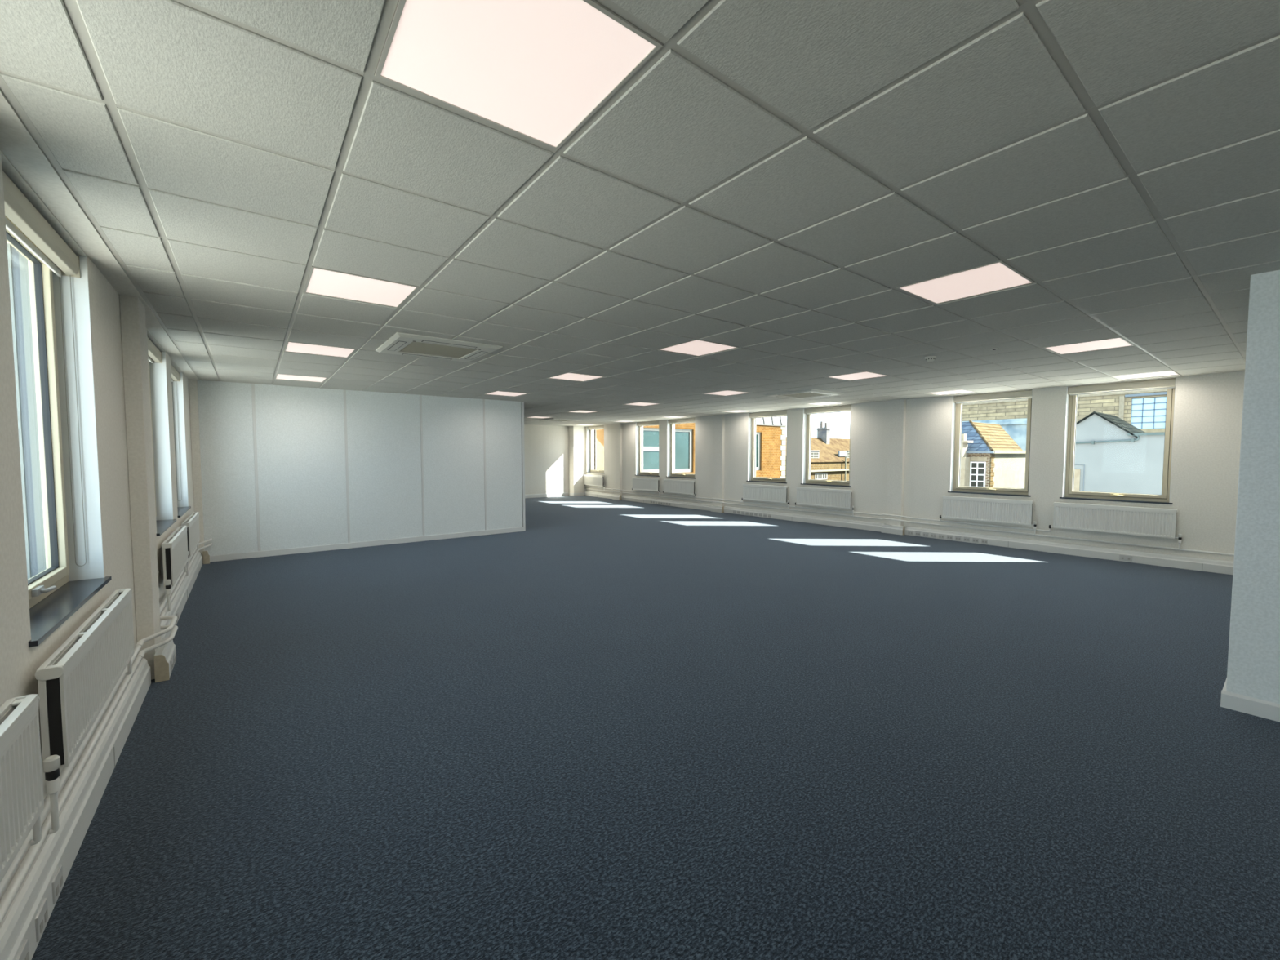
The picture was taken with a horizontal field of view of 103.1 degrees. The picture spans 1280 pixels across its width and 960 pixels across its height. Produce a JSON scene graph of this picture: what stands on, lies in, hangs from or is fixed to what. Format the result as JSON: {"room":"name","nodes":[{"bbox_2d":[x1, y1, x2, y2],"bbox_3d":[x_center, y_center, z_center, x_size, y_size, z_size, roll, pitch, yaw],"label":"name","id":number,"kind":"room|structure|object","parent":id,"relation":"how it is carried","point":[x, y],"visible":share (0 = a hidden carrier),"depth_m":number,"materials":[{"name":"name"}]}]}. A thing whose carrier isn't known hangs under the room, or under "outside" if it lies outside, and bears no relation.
{"room":"open-plan office","nodes":[
{"label":"open-plan office","id":0,"kind":"room"},
{"bbox_2d":[0,149,195,899],"bbox_3d":[-5.062,-0.207,5.285,0.300,3.000,19.670,-2,4,-37],"label":"wall","id":1,"kind":"structure","parent":0,"point":[20,663],"depth_m":2.39,"materials":[{"name":"paint"}]},
{"bbox_2d":[0,693,44,882],"bbox_3d":[-1.536,0.992,1.066,0.100,0.580,1.455,-2,4,-37],"label":"radiator","id":2,"kind":"object","parent":1,"relation":"attached to","point":[21,784],"visible":1,"depth_m":1.48,"materials":[{"name":"white metal"}]},
{"bbox_2d":[0,693,39,755],"bbox_3d":[-1.525,0.728,1.064,0.064,0.050,1.328,-2,4,-37],"label":"grille","id":3,"kind":"object","parent":2,"relation":"attached to","point":[16,713],"depth_m":1.50,"materials":[{"name":"white metal"}]},
{"bbox_2d":[4,215,111,647],"bbox_3d":[-2.708,-0.281,2.172,0.382,1.750,1.235,-2,4,-37],"label":"window","id":4,"kind":"structure","parent":1,"relation":"in","point":[57,587],"depth_m":2.60,"materials":[{"name":"beige"}]},
{"bbox_2d":[2,170,86,566],"bbox_3d":[-2.627,-0.335,2.231,0.078,1.638,1.166,-2,4,-37],"label":"window frame","id":5,"kind":"structure","parent":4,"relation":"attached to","point":[19,210],"depth_m":2.27,"materials":[{"name":"beige"}]},
{"bbox_2d":[0,644,141,896],"bbox_3d":[-1.126,1.228,0.519,0.029,0.028,7.190,-2,4,-37],"label":"pipe","id":6,"kind":"object","parent":1,"relation":"attached to","point":[65,771],"visible":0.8,"depth_m":1.97,"materials":[{"name":"white metal"}]},
{"bbox_2d":[0,655,142,924],"bbox_3d":[-1.126,1.301,0.522,0.029,0.028,7.190,-2,4,-37],"label":"pipe","id":7,"kind":"object","parent":1,"relation":"attached to","point":[19,877],"visible":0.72,"depth_m":1.95,"materials":[{"name":"white metal"}]},
{"bbox_2d":[0,657,151,959],"bbox_3d":[-1.145,1.439,0.559,0.078,0.185,7.279,-2,4,-37],"label":"cable trunking","id":8,"kind":"object","parent":1,"relation":"attached to","point":[23,926],"visible":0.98,"depth_m":1.92,"materials":[{"name":"white plastic"}]},
{"bbox_2d":[16,938,29,959],"bbox_3d":[-1.824,1.427,1.500,0.008,0.078,0.095,-2,4,-37],"label":"socket","id":9,"kind":"object","parent":8,"relation":"attached to","point":[23,953],"depth_m":1.51,"materials":[{"name":"grey plastic"}]},
{"bbox_2d":[35,897,48,942],"bbox_3d":[-1.933,1.420,1.643,0.008,0.078,0.095,-2,4,-37],"label":"socket","id":10,"kind":"object","parent":8,"relation":"attached to","point":[42,912],"depth_m":1.63,"materials":[{"name":"grey plastic"}]},
{"bbox_2d":[51,864,63,904],"bbox_3d":[-2.037,1.413,1.778,0.008,0.078,0.095,-2,4,-37],"label":"socket","id":11,"kind":"object","parent":8,"relation":"attached to","point":[57,883],"depth_m":1.77,"materials":[{"name":"grey plastic"}]},
{"bbox_2d":[34,588,134,834],"bbox_3d":[-2.509,0.928,2.335,0.100,0.580,1.455,-2,4,-37],"label":"radiator","id":12,"kind":"object","parent":1,"relation":"attached to","point":[75,682],"visible":1,"depth_m":2.02,"materials":[{"name":"white metal"}]},
{"bbox_2d":[36,588,132,678],"bbox_3d":[-2.498,0.664,2.333,0.064,0.050,1.328,-2,4,-37],"label":"grille","id":13,"kind":"object","parent":12,"relation":"attached to","point":[63,662],"depth_m":2.13,"materials":[{"name":"white metal"}]},
{"bbox_2d":[119,294,160,679],"bbox_3d":[-3.484,0.071,3.558,0.089,2.618,0.289,-2,4,-37],"label":"pilaster","id":14,"kind":"object","parent":1,"relation":"attached to","point":[132,311],"visible":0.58,"depth_m":3.46,"materials":[{"name":"paint"}]},
{"bbox_2d":[153,637,176,682],"bbox_3d":[-3.416,1.282,3.667,0.078,0.187,0.436,-2,4,-37],"label":"cable trunking","id":15,"kind":"object","parent":14,"relation":"attached to","point":[165,656],"visible":0.98,"depth_m":3.51,"materials":[{"name":"white plastic"}]},
{"bbox_2d":[148,351,176,536],"bbox_3d":[-4.623,-0.406,4.669,0.382,1.750,1.235,-2,4,-37],"label":"window","id":16,"kind":"structure","parent":1,"relation":"in","point":[157,371],"depth_m":5.19,"materials":[{"name":"beige"}]},
{"bbox_2d":[147,337,162,363],"bbox_3d":[-4.542,-1.215,4.691,0.078,0.126,1.166,-2,4,-37],"label":"roller blind","id":17,"kind":"object","parent":16,"relation":"attached to","point":[153,352],"visible":0.46,"depth_m":4.88,"materials":[{"name":"beige fabric"}]},
{"bbox_2d":[134,537,212,648],"bbox_3d":[-4.741,0.968,5.344,0.170,0.072,5.019,-2,4,-37],"label":"pipe","id":18,"kind":"object","parent":1,"relation":"attached to","point":[174,618],"visible":0.67,"depth_m":3.79,"materials":[{"name":"white metal"}]},
{"bbox_2d":[159,525,188,611],"bbox_3d":[-4.448,0.802,4.864,0.100,0.580,1.455,-2,4,-37],"label":"radiator","id":19,"kind":"object","parent":1,"relation":"attached to","point":[174,557],"visible":1,"depth_m":4.47,"materials":[{"name":"white metal"}]},
{"bbox_2d":[162,525,186,548],"bbox_3d":[-4.438,0.538,4.862,0.064,0.050,1.328,-2,4,-37],"label":"grille","id":20,"kind":"object","parent":19,"relation":"attached to","point":[171,542],"depth_m":4.72,"materials":[{"name":"white metal"}]},
{"bbox_2d":[135,542,212,659],"bbox_3d":[-4.741,1.041,5.347,0.170,0.072,5.019,-2,4,-37],"label":"pipe","id":21,"kind":"object","parent":1,"relation":"attached to","point":[141,653],"visible":0.73,"depth_m":3.81,"materials":[{"name":"white metal"}]},
{"bbox_2d":[171,372,191,517],"bbox_3d":[-5.607,-0.471,5.952,0.382,1.750,1.290,-2,4,-37],"label":"window","id":22,"kind":"structure","parent":1,"relation":"in","point":[183,507],"depth_m":6.51,"materials":[{"name":"beige plastic"}]},
{"bbox_2d":[170,364,182,501],"bbox_3d":[-5.526,-0.524,6.011,0.078,1.638,1.221,-2,4,-37],"label":"roller blind","id":23,"kind":"object","parent":22,"relation":"attached to","point":[175,374],"visible":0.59,"depth_m":6.43,"materials":[{"name":"beige fabric"}]},
{"bbox_2d":[160,551,202,640],"bbox_3d":[-4.930,1.192,5.494,0.078,0.185,4.310,-2,4,-37],"label":"cable trunking","id":24,"kind":"object","parent":1,"relation":"attached to","point":[177,605],"visible":0.57,"depth_m":5.27,"materials":[{"name":"white plastic"}]},
{"bbox_2d":[181,511,199,576],"bbox_3d":[-5.421,0.739,6.133,0.100,0.580,1.455,-2,4,-37],"label":"radiator","id":25,"kind":"object","parent":1,"relation":"attached to","point":[192,522],"visible":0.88,"depth_m":5.95,"materials":[{"name":"white metal"}]},
{"bbox_2d":[182,511,199,527],"bbox_3d":[-5.411,0.474,6.130,0.064,0.050,1.328,-2,4,-37],"label":"grille","id":26,"kind":"object","parent":25,"relation":"attached to","point":[191,520],"depth_m":6.05,"materials":[{"name":"white"}]},
{"bbox_2d":[188,378,204,563],"bbox_3d":[-6.296,-0.113,7.225,0.089,2.618,0.059,-2,4,-37],"label":"pilaster","id":27,"kind":"object","parent":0,"point":[193,384],"visible":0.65,"depth_m":7.19,"materials":[{"name":"paint"}]},
{"bbox_2d":[196,379,525,562],"bbox_3d":[-4.365,-0.193,8.799,5.046,2.618,0.116,-2,4,-37],"label":"wall partition","id":28,"kind":"structure","parent":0,"point":[285,470],"depth_m":8.41,"materials":[{"name":"paint"}]},
{"bbox_2d":[524,424,568,495],"bbox_3d":[-6.565,-0.762,16.320,11.350,3.000,0.300,-2,4,-37],"label":"wall","id":29,"kind":"structure","parent":0,"point":[546,446],"depth_m":18.56,"materials":[{"name":"paint"}]},
{"bbox_2d":[524,492,568,497],"bbox_3d":[-6.722,0.688,16.071,10.110,0.130,0.018,-2,4,-37],"label":"baseboard","id":30,"kind":"structure","parent":29,"relation":"attached to","point":[564,494],"depth_m":18.59,"materials":[{"name":"white"}]},
{"bbox_2d":[568,426,586,493],"bbox_3d":[-2.365,-0.717,19.195,0.589,2.618,0.249,-2,4,-37],"label":"pillar","id":31,"kind":"structure","parent":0,"point":[577,454],"depth_m":19.07,"materials":[{"name":"paint"}]},
{"bbox_2d":[0,0,1279,426],"bbox_3d":[-0.585,-1.675,8.456,11.350,0.389,19.970,-2,4,-37],"label":"ceiling","id":32,"kind":"structure","parent":0,"point":[766,184],"depth_m":2.05,"materials":[{"name":"tile"}]},
{"bbox_2d":[275,373,327,382],"bbox_3d":[-4.721,-1.423,7.082,0.573,0.016,0.573,-2,4,-37],"label":"recessed light","id":33,"kind":"object","parent":32,"relation":"in","point":[279,376],"visible":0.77,"depth_m":7.10,"materials":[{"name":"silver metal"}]},
{"bbox_2d":[284,341,355,357],"bbox_3d":[-3.261,-1.328,5.179,0.573,0.016,0.573,-2,4,-37],"label":"recessed light","id":34,"kind":"object","parent":32,"relation":"in","point":[293,347],"visible":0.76,"depth_m":5.16,"materials":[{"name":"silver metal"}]},
{"bbox_2d":[303,266,418,307],"bbox_3d":[-1.802,-1.232,3.276,0.573,0.016,0.573,-2,4,-37],"label":"recessed light","id":35,"kind":"object","parent":32,"relation":"in","point":[320,281],"visible":0.8,"depth_m":3.24,"materials":[{"name":"white plastic"}]},
{"bbox_2d":[375,332,502,362],"bbox_3d":[-2.008,-1.296,5.057,0.950,0.031,0.950,-2,4,-37],"label":"air conditioner","id":36,"kind":"object","parent":32,"relation":"attached to","point":[400,344],"visible":1,"depth_m":4.93,"materials":[{"name":"white plastic"}]},
{"bbox_2d":[400,341,477,358],"bbox_3d":[-2.008,-1.292,5.057,0.610,0.014,0.610,-2,4,-37],"label":"grille","id":37,"kind":"object","parent":36,"relation":"attached to","point":[417,348],"depth_m":5.05,"materials":[{"name":"beige"}]},
{"bbox_2d":[484,391,527,396],"bbox_3d":[-2.339,-1.516,8.904,0.573,0.016,0.573,-2,4,-37],"label":"recessed light","id":38,"kind":"object","parent":32,"relation":"in","point":[495,393],"visible":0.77,"depth_m":8.93,"materials":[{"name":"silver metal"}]},
{"bbox_2d":[374,0,662,150],"bbox_3d":[-0.343,-1.137,1.373,0.573,0.016,0.573,-2,4,-37],"label":"recessed light","id":39,"kind":"object","parent":32,"relation":"in","point":[537,71],"visible":1,"depth_m":1.36,"materials":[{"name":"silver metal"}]},
{"bbox_2d":[538,417,581,422],"bbox_3d":[-2.419,-1.819,15.448,0.950,0.031,0.950,-2,4,-37],"label":"air conditioner","id":40,"kind":"object","parent":32,"relation":"attached to","point":[551,419],"visible":1,"depth_m":15.24,"materials":[{"name":"white plastic"}]},
{"bbox_2d":[548,372,604,381],"bbox_3d":[-0.879,-1.420,7.001,0.573,0.016,0.573,-2,4,-37],"label":"recessed light","id":41,"kind":"object","parent":32,"relation":"in","point":[569,376],"visible":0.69,"depth_m":6.96,"materials":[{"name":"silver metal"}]},
{"bbox_2d":[624,401,659,405],"bbox_3d":[0.043,-1.608,10.726,0.573,0.016,0.573,-2,4,-37],"label":"recessed light","id":42,"kind":"object","parent":32,"relation":"in","point":[639,403],"visible":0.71,"depth_m":10.66,"materials":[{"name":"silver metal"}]},
{"bbox_2d":[626,402,657,405],"bbox_3d":[0.043,-1.607,10.726,0.549,0.009,0.549,-2,4,-37],"label":"diffuser","id":43,"kind":"object","parent":42,"relation":"attached to","point":[634,403],"depth_m":10.66,"materials":[{"name":"white"}]},
{"bbox_2d":[657,338,738,355],"bbox_3d":[0.580,-1.325,5.098,0.573,0.016,0.573,-2,4,-37],"label":"recessed light","id":44,"kind":"object","parent":32,"relation":"in","point":[696,347],"visible":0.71,"depth_m":5.09,"materials":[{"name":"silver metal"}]},
{"bbox_2d":[705,390,749,395],"bbox_3d":[1.502,-1.513,8.823,0.573,0.016,0.573,-2,4,-37],"label":"recessed light","id":45,"kind":"object","parent":32,"relation":"in","point":[726,393],"visible":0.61,"depth_m":8.82,"materials":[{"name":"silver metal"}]},
{"bbox_2d":[764,388,844,399],"bbox_3d":[2.866,-1.490,8.886,0.950,0.031,0.950,-2,4,-37],"label":"air conditioner","id":46,"kind":"object","parent":32,"relation":"attached to","point":[806,393],"visible":1,"depth_m":8.77,"materials":[{"name":"white plastic"}]},
{"bbox_2d":[781,392,826,397],"bbox_3d":[2.866,-1.486,8.886,0.610,0.014,0.610,-2,4,-37],"label":"grille","id":47,"kind":"object","parent":46,"relation":"attached to","point":[803,394],"depth_m":8.91,"materials":[{"name":"beige"}]},
{"bbox_2d":[826,371,888,380],"bbox_3d":[2.962,-1.417,6.920,0.573,0.016,0.573,-2,4,-37],"label":"recessed light","id":48,"kind":"object","parent":32,"relation":"in","point":[865,375],"visible":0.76,"depth_m":6.89,"materials":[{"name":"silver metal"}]},
{"bbox_2d":[925,389,976,395],"bbox_3d":[5.343,-1.510,8.742,0.573,0.016,0.573,-2,4,-37],"label":"recessed light","id":49,"kind":"object","parent":32,"relation":"in","point":[961,391],"visible":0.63,"depth_m":8.71,"materials":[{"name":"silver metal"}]},
{"bbox_2d":[896,260,1035,304],"bbox_3d":[2.039,-1.230,3.195,0.573,0.016,0.573,-2,4,-37],"label":"recessed light","id":50,"kind":"object","parent":32,"relation":"in","point":[998,275],"visible":0.83,"depth_m":3.17,"materials":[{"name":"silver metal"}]},
{"bbox_2d":[1044,337,1133,355],"bbox_3d":[4.421,-1.322,5.017,0.573,0.016,0.573,-2,4,-37],"label":"recessed light","id":51,"kind":"object","parent":32,"relation":"in","point":[1118,342],"visible":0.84,"depth_m":5.02,"materials":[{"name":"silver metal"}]},
{"bbox_2d":[1112,369,1179,379],"bbox_3d":[6.803,-1.415,6.839,0.573,0.016,0.573,-2,4,-37],"label":"recessed light","id":52,"kind":"object","parent":32,"relation":"in","point":[1173,372],"visible":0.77,"depth_m":6.83,"materials":[{"name":"white plastic"}]},
{"bbox_2d":[31,495,1279,959],"bbox_3d":[-0.584,1.252,8.603,11.350,0.250,19.970,-2,4,-37],"label":"floor","id":53,"kind":"structure","parent":0,"point":[602,728],"depth_m":2.60,"materials":[{"name":"carpet"}]},
{"bbox_2d":[202,550,210,564],"bbox_3d":[-6.215,1.101,7.293,0.072,0.187,0.124,-2,4,-37],"label":"cable trunking","id":54,"kind":"object","parent":53,"relation":"on","point":[206,553],"visible":1,"depth_m":7.25,"materials":[{"name":"white plastic"}]},
{"bbox_2d":[585,370,1244,561],"bbox_3d":[3.710,-0.548,11.996,0.300,3.000,19.670,-2,4,-37],"label":"wall","id":55,"kind":"structure","parent":0,"point":[1208,414],"depth_m":8.85,"materials":[{"name":"paint"}]},
{"bbox_2d":[584,474,604,488],"bbox_3d":[-1.680,0.091,18.744,0.100,0.557,1.375,-2,4,-37],"label":"radiator","id":56,"kind":"object","parent":55,"relation":"attached to","point":[590,480],"visible":1,"depth_m":18.65,"materials":[{"name":"white metal"}]},
{"bbox_2d":[586,425,604,473],"bbox_3d":[-1.507,-1.119,18.818,0.382,1.750,1.220,-2,4,-37],"label":"window","id":57,"kind":"structure","parent":55,"relation":"in","point":[589,433],"depth_m":19.20,"materials":[{"name":"beige"}]},
{"bbox_2d":[584,491,615,498],"bbox_3d":[-1.463,0.544,18.507,0.072,0.168,2.000,-2,4,-37],"label":"cable trunking","id":58,"kind":"object","parent":55,"relation":"attached to","point":[607,495],"visible":0.91,"depth_m":18.50,"materials":[{"name":"white plastic"}]},
{"bbox_2d":[615,423,622,497],"bbox_3d":[-0.737,-0.631,17.482,0.089,2.618,0.275,-2,4,-37],"label":"pilaster","id":59,"kind":"object","parent":55,"relation":"attached to","point":[618,426],"visible":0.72,"depth_m":17.41,"materials":[{"name":"paint"}]},
{"bbox_2d":[631,477,660,497],"bbox_3d":[0.190,0.213,16.305,0.100,0.557,1.455,-2,4,-37],"label":"radiator","id":60,"kind":"object","parent":55,"relation":"attached to","point":[638,483],"visible":1,"depth_m":16.22,"materials":[{"name":"white metal"}]},
{"bbox_2d":[635,421,659,476],"bbox_3d":[0.362,-0.997,16.380,0.382,1.750,1.250,-2,4,-37],"label":"window","id":61,"kind":"structure","parent":55,"relation":"in","point":[639,472],"depth_m":16.77,"materials":[{"name":"beige"}]},
{"bbox_2d":[621,494,713,511],"bbox_3d":[0.710,0.686,15.669,0.078,0.168,4.325,-2,4,-37],"label":"cable trunking","id":62,"kind":"object","parent":55,"relation":"attached to","point":[636,499],"visible":0.96,"depth_m":15.41,"materials":[{"name":"white plastic"}]},
{"bbox_2d":[662,479,696,500],"bbox_3d":[1.163,0.277,15.037,0.100,0.557,1.455,-2,4,-37],"label":"radiator","id":63,"kind":"object","parent":55,"relation":"attached to","point":[671,486],"visible":1,"depth_m":14.94,"materials":[{"name":"white metal"}]},
{"bbox_2d":[663,479,693,482],"bbox_3d":[1.149,0.025,15.017,0.064,0.050,1.328,-2,4,-37],"label":"grille","id":64,"kind":"object","parent":63,"relation":"attached to","point":[664,480],"depth_m":15.06,"materials":[{"name":"white metal"}]},
{"bbox_2d":[666,417,695,478],"bbox_3d":[1.335,-0.934,15.112,0.382,1.750,1.280,-2,4,-37],"label":"window","id":65,"kind":"structure","parent":55,"relation":"in","point":[670,473],"depth_m":15.51,"materials":[{"name":"beige plastic"}]},
{"bbox_2d":[667,417,695,424],"bbox_3d":[1.254,-1.736,15.009,0.078,0.126,1.211,-2,4,-37],"label":"roller blind","id":66,"kind":"object","parent":65,"relation":"attached to","point":[693,420],"visible":0.86,"depth_m":14.99,"materials":[{"name":"beige fabric"}]},
{"bbox_2d":[714,414,724,506],"bbox_3d":[2.144,-0.443,13.726,0.089,2.618,0.270,-2,4,-37],"label":"pilaster","id":67,"kind":"object","parent":55,"relation":"attached to","point":[719,419],"visible":0.8,"depth_m":13.66,"materials":[{"name":"paint"}]},
{"bbox_2d":[741,484,789,510],"bbox_3d":[3.078,0.402,12.539,0.100,0.557,1.455,-2,4,-37],"label":"radiator","id":68,"kind":"object","parent":55,"relation":"attached to","point":[779,494],"visible":1,"depth_m":12.46,"materials":[{"name":"white"}]},
{"bbox_2d":[742,484,786,488],"bbox_3d":[3.064,0.150,12.519,0.064,0.050,1.328,-2,4,-37],"label":"grille","id":69,"kind":"object","parent":68,"relation":"attached to","point":[744,486],"depth_m":12.58,"materials":[{"name":"white metal"}]},
{"bbox_2d":[746,410,786,483],"bbox_3d":[3.251,-0.809,12.614,0.382,1.750,1.230,-2,4,-37],"label":"window","id":70,"kind":"structure","parent":55,"relation":"in","point":[752,422],"depth_m":12.99,"materials":[{"name":"beige plastic"}]},
{"bbox_2d":[749,410,786,418],"bbox_3d":[3.170,-1.611,12.512,0.078,0.126,1.161,-2,4,-37],"label":"roller blind","id":71,"kind":"object","parent":70,"relation":"attached to","point":[783,413],"visible":0.91,"depth_m":12.49,"materials":[{"name":"beige fabric"}]},
{"bbox_2d":[724,506,884,531],"bbox_3d":[3.588,0.874,11.916,0.078,0.168,4.320,-2,4,-37],"label":"cable trunking","id":72,"kind":"object","parent":55,"relation":"attached to","point":[869,526],"visible":0.98,"depth_m":11.57,"materials":[{"name":"white plastic"}]},
{"bbox_2d":[585,486,1052,532],"bbox_3d":[2.177,0.521,13.642,0.157,0.058,14.160,-2,4,-37],"label":"pipe","id":73,"kind":"object","parent":55,"relation":"attached to","point":[1005,526],"visible":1,"depth_m":10.51,"materials":[{"name":"white paint"}]},
{"bbox_2d":[795,487,853,516],"bbox_3d":[4.062,0.466,11.257,0.100,0.557,1.455,-2,4,-37],"label":"radiator","id":74,"kind":"object","parent":55,"relation":"attached to","point":[833,498],"visible":1,"depth_m":11.16,"materials":[{"name":"white"}]},
{"bbox_2d":[796,487,851,492],"bbox_3d":[4.048,0.214,11.237,0.064,0.050,1.328,-2,4,-37],"label":"grille","id":75,"kind":"object","parent":74,"relation":"attached to","point":[798,489],"depth_m":11.28,"materials":[{"name":"white metal"}]},
{"bbox_2d":[800,404,851,487],"bbox_3d":[4.234,-0.745,11.332,0.382,1.750,1.235,-2,4,-37],"label":"window","id":76,"kind":"structure","parent":55,"relation":"in","point":[806,442],"depth_m":11.70,"materials":[{"name":"beige"}]},
{"bbox_2d":[804,405,851,414],"bbox_3d":[4.153,-1.547,11.229,0.078,0.126,1.166,-2,4,-37],"label":"roller blind","id":77,"kind":"object","parent":76,"relation":"attached to","point":[843,408],"visible":0.98,"depth_m":11.20,"materials":[{"name":"beige fabric"}]},
{"bbox_2d":[886,399,906,525],"bbox_3d":[5.023,-0.255,9.972,0.089,2.618,0.280,-2,4,-37],"label":"pilaster","id":78,"kind":"object","parent":55,"relation":"attached to","point":[897,411],"visible":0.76,"depth_m":9.92,"materials":[{"name":"paint"}]},
{"bbox_2d":[880,524,904,535],"bbox_3d":[4.962,0.970,9.982,0.072,0.170,0.426,-2,4,-37],"label":"cable trunking","id":79,"kind":"object","parent":78,"relation":"attached to","point":[886,528],"visible":1,"depth_m":9.95,"materials":[{"name":"white plastic"}]},
{"bbox_2d":[585,488,1234,555],"bbox_3d":[2.831,0.644,12.793,0.157,0.058,16.310,-2,4,-37],"label":"pipe","id":80,"kind":"object","parent":55,"relation":"attached to","point":[998,531],"visible":0.98,"depth_m":8.77,"materials":[{"name":"white paint"}]},
{"bbox_2d":[939,495,1036,535],"bbox_3d":[5.963,0.590,8.777,0.100,0.557,1.455,-2,4,-37],"label":"radiator","id":81,"kind":"object","parent":55,"relation":"attached to","point":[985,509],"visible":1,"depth_m":8.69,"materials":[{"name":"white"}]},
{"bbox_2d":[942,495,1031,504],"bbox_3d":[5.950,0.338,8.757,0.064,0.050,1.328,-2,4,-37],"label":"grille","id":82,"kind":"object","parent":81,"relation":"attached to","point":[945,498],"depth_m":8.74,"materials":[{"name":"white"}]},
{"bbox_2d":[947,390,1032,497],"bbox_3d":[6.136,-0.621,8.852,0.382,1.750,1.240,-2,4,-37],"label":"window","id":83,"kind":"structure","parent":55,"relation":"in","point":[955,487],"depth_m":9.17,"materials":[{"name":"beige plastic"}]},
{"bbox_2d":[953,390,1032,404],"bbox_3d":[6.055,-1.423,8.749,0.078,0.126,1.171,-2,4,-37],"label":"roller blind","id":84,"kind":"object","parent":83,"relation":"attached to","point":[1023,394],"visible":0.9,"depth_m":8.70,"materials":[{"name":"beige fabric"}]},
{"bbox_2d":[904,525,1233,574],"bbox_3d":[6.493,1.064,8.128,0.078,0.168,4.396,-2,4,-37],"label":"cable trunking","id":85,"kind":"object","parent":55,"relation":"attached to","point":[1215,566],"visible":0.96,"depth_m":7.73,"materials":[{"name":"white plastic"}]},
{"bbox_2d":[1119,554,1133,561],"bbox_3d":[7.037,1.129,7.365,0.008,0.078,0.140,-2,4,-37],"label":"socket","id":86,"kind":"object","parent":85,"relation":"attached to","point":[1122,557],"depth_m":7.36,"materials":[{"name":"grey plastic"}]},
{"bbox_2d":[1048,502,1182,550],"bbox_3d":[6.944,0.654,7.498,0.100,0.557,1.455,-2,4,-37],"label":"radiator","id":87,"kind":"object","parent":55,"relation":"attached to","point":[1138,521],"visible":1,"depth_m":7.41,"materials":[{"name":"white metal"}]},
{"bbox_2d":[1053,502,1176,513],"bbox_3d":[6.930,0.402,7.478,0.064,0.050,1.328,-2,4,-37],"label":"grille","id":88,"kind":"object","parent":87,"relation":"attached to","point":[1056,504],"depth_m":7.45,"materials":[{"name":"white"}]},
{"bbox_2d":[1059,377,1176,504],"bbox_3d":[7.117,-0.557,7.573,0.382,1.750,1.235,-2,4,-37],"label":"window","id":89,"kind":"structure","parent":55,"relation":"in","point":[1068,492],"depth_m":7.62,"materials":[{"name":"beige"}]},
{"bbox_2d":[1067,378,1175,395],"bbox_3d":[7.035,-1.359,7.471,0.078,0.126,1.166,-2,4,-37],"label":"roller blind","id":90,"kind":"object","parent":89,"relation":"attached to","point":[1162,384],"visible":0.99,"depth_m":7.42,"materials":[{"name":"beige fabric"}]},
{"bbox_2d":[961,417,1026,450],"bbox_3d":[37.933,-0.102,52.660,6.400,12.000,7.900,-2,4,-37],"label":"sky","id":91,"kind":"structure","parent":0,"point":[1016,428],"depth_m":49.37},
{"bbox_2d":[1226,270,1279,703],"bbox_3d":[6.590,0.065,3.593,5.369,2.618,2.795,-2,4,-37],"label":"wall","id":92,"kind":"structure","parent":0,"point":[1253,670],"depth_m":3.00,"materials":[{"name":"paint"}]},
{"bbox_2d":[1220,677,1279,722],"bbox_3d":[6.546,1.324,3.634,5.308,0.100,2.813,-2,4,-37],"label":"baseboard","id":93,"kind":"structure","parent":92,"relation":"attached to","point":[1240,703],"depth_m":3.05,"materials":[{"name":"white"}]},
{"label":"outside","id":94,"kind":"structure","parent":0,"visible":0},
{"bbox_3d":[17.882,6.582,41.338,200.000,0.200,200.000,-2,4,-37],"label":"ground","id":95,"kind":"structure","parent":94,"visible":0},
{"bbox_2d":[593,416,786,478],"bbox_3d":[0.164,1.101,29.304,14.390,11.970,9.100,-2,4,-37],"label":"brick building","id":96,"kind":"structure","parent":95,"relation":"on","point":[771,432],"depth_m":25.50,"materials":[{"name":"orange brick"}]},
{"bbox_2d":[784,421,849,480],"bbox_3d":[25.143,-1.337,68.329,25.200,12.900,7.400,-2,4,-37],"label":"cottage","id":97,"kind":"structure","parent":95,"relation":"on","point":[829,457],"depth_m":64.36,"materials":[{"name":"orange brick"}]},
{"bbox_2d":[960,419,1026,488],"bbox_3d":[28.415,0.552,45.746,12.750,11.394,9.340,-2,4,-37],"label":"house","id":98,"kind":"structure","parent":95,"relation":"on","point":[990,457],"depth_m":40.29,"materials":[{"name":"brown brick"}]},
{"bbox_2d":[961,388,1167,432],"bbox_3d":[59.427,-3.385,48.107,5.200,19.000,61.000,-2,4,-37],"label":"building","id":99,"kind":"structure","parent":95,"relation":"on","point":[1145,410],"depth_m":54.94,"materials":[{"name":"brick"}]},
{"bbox_2d":[1073,411,1164,494],"bbox_3d":[33.396,1.128,34.612,7.200,11.360,7.900,-2,4,-37],"label":"gabled building","id":100,"kind":"structure","parent":95,"relation":"on","point":[1113,455],"depth_m":32.70,"materials":[{"name":"white paint"}]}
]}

